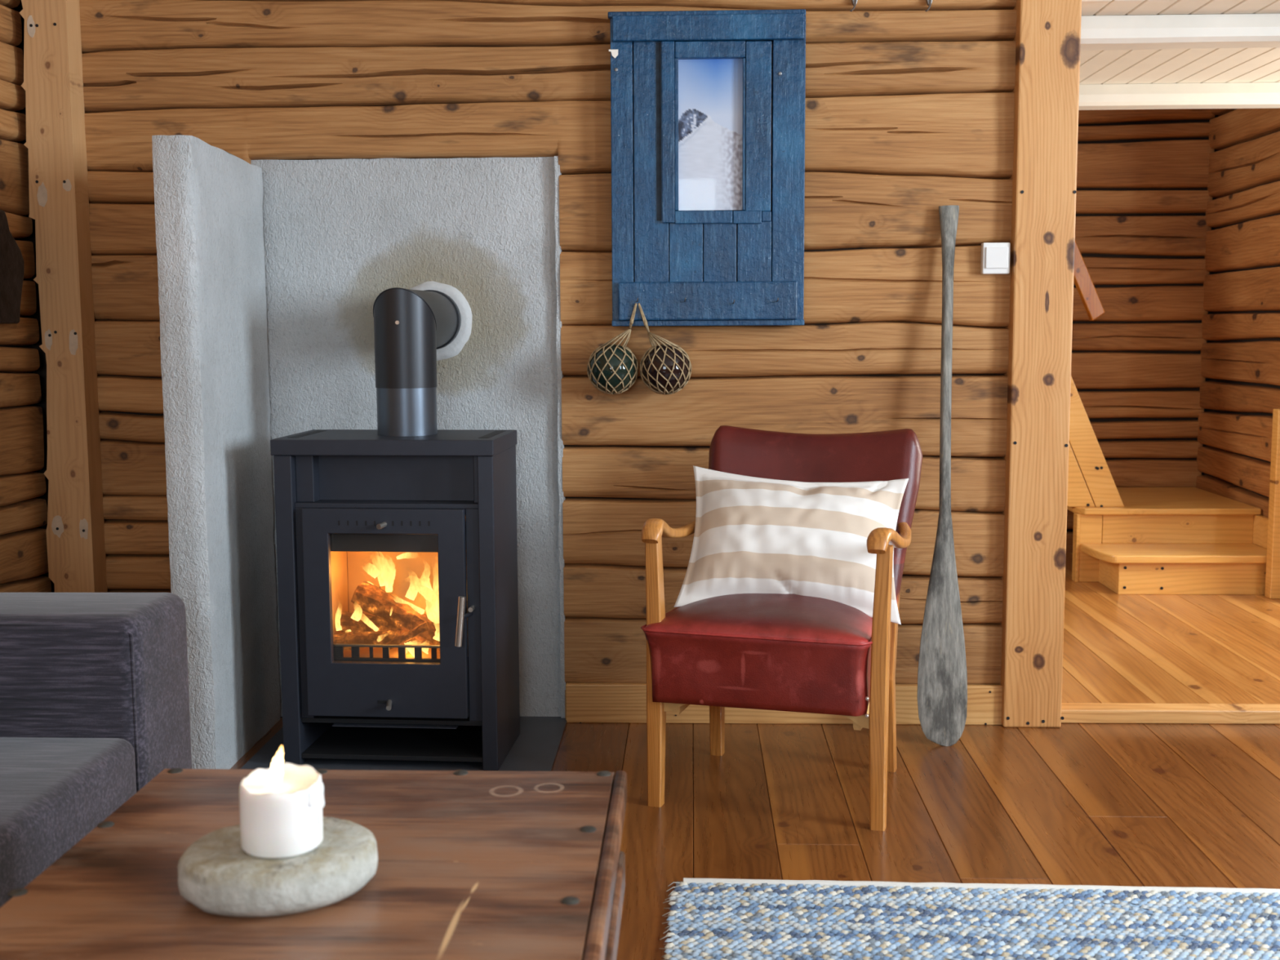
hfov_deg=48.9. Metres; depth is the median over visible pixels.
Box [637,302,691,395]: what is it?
float
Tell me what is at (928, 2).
wall hook
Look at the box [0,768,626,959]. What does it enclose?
coffee table
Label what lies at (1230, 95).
ceiling beam
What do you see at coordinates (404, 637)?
log
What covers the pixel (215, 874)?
stone slab
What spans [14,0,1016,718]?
wall
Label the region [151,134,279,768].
wall
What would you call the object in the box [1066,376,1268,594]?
staircase
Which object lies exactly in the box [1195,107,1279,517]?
wall
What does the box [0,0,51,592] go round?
wall
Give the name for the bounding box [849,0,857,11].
wall hook
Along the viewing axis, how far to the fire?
3.61 m
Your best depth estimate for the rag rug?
2.59 m
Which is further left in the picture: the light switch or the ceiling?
the light switch
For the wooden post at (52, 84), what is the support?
attached to the wall at (909, 108)
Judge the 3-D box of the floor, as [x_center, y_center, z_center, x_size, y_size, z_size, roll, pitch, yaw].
[0.716,0.878,2.493,5.156,0.156,8.510,0,6,2]
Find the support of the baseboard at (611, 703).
attached to the wall at (909, 108)
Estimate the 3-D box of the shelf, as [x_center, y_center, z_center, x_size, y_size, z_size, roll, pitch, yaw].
[-0.608,0.678,3.669,0.462,0.012,0.302,0,6,5]
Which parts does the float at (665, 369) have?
cord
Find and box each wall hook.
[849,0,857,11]
[925,0,932,11]
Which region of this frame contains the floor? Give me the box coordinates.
[230,552,1279,959]
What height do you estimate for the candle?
0.115 m
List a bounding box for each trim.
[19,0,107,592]
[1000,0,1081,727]
[1061,702,1279,724]
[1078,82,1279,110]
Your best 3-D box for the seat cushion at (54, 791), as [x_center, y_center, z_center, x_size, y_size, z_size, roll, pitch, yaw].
[-1.173,0.553,2.171,0.556,0.142,0.665,0,6,2]
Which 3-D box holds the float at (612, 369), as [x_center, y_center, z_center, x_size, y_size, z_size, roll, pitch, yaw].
[-0.074,-0.350,3.762,0.138,0.243,0.138,0,6,2]
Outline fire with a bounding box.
[334,552,439,657]
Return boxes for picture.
[678,58,742,210]
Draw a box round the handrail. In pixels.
[1073,240,1105,320]
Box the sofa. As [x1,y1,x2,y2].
[0,592,191,907]
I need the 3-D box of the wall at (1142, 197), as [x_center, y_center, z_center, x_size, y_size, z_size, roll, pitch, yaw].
[1.545,-0.925,6.517,3.795,2.700,0.155,0,6,2]
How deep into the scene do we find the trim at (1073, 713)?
3.90 m
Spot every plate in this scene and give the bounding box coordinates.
[240,727,283,768]
[302,758,483,770]
[497,716,566,771]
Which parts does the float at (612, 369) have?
cord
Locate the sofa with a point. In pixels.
(95, 695)
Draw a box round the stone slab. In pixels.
[177,816,377,916]
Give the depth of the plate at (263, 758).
3.64 m
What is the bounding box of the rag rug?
[658,877,1279,959]
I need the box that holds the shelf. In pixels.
[301,725,482,762]
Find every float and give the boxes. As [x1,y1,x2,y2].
[586,302,638,394]
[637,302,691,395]
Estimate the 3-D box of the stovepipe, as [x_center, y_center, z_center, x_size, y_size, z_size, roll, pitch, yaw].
[-0.584,-0.374,3.696,0.171,0.249,0.409,0,6,2]
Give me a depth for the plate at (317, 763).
3.55 m
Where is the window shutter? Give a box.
[607,8,805,326]
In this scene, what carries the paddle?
on the floor
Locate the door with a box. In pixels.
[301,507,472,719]
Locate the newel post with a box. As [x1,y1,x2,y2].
[1264,408,1279,599]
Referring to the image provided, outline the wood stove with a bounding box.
[270,287,519,770]
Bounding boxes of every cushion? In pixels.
[0,737,136,907]
[673,465,908,624]
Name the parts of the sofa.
armrest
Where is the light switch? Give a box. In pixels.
[980,242,1010,274]
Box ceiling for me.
[1079,0,1279,84]
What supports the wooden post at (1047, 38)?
attached to the wall at (909, 108)
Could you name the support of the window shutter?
attached to the wall at (909, 108)
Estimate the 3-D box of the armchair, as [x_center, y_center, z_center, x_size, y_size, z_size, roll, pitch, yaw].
[0.360,0.314,3.386,0.572,0.846,0.637,2,7,18]
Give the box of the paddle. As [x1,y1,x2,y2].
[916,204,967,746]
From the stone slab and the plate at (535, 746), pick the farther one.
the plate at (535, 746)
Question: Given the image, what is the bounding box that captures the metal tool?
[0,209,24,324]
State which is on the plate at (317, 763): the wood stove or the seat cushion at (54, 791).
the wood stove
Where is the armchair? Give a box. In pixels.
[640,425,922,831]
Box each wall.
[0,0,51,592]
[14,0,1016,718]
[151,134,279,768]
[1066,108,1217,552]
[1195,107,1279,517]
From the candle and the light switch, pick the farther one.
the light switch
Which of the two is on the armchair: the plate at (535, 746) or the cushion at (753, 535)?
the cushion at (753, 535)
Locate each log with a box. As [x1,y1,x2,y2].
[333,629,401,650]
[340,611,409,640]
[351,581,439,651]
[382,621,429,649]
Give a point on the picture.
(710, 91)
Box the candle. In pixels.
[239,745,324,858]
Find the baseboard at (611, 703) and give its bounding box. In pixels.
[565,682,1002,724]
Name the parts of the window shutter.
hasp plate, frame rail, rail, rail, frame rail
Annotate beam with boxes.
[1080,13,1279,50]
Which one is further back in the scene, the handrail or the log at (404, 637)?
the handrail
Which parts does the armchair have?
leg, armrest, seat rail, leg, seat, backrest, seat rail, leg, armrest, leg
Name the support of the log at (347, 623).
in the wood stove
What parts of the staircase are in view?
corner post, riser panel, skirting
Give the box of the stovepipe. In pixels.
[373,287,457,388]

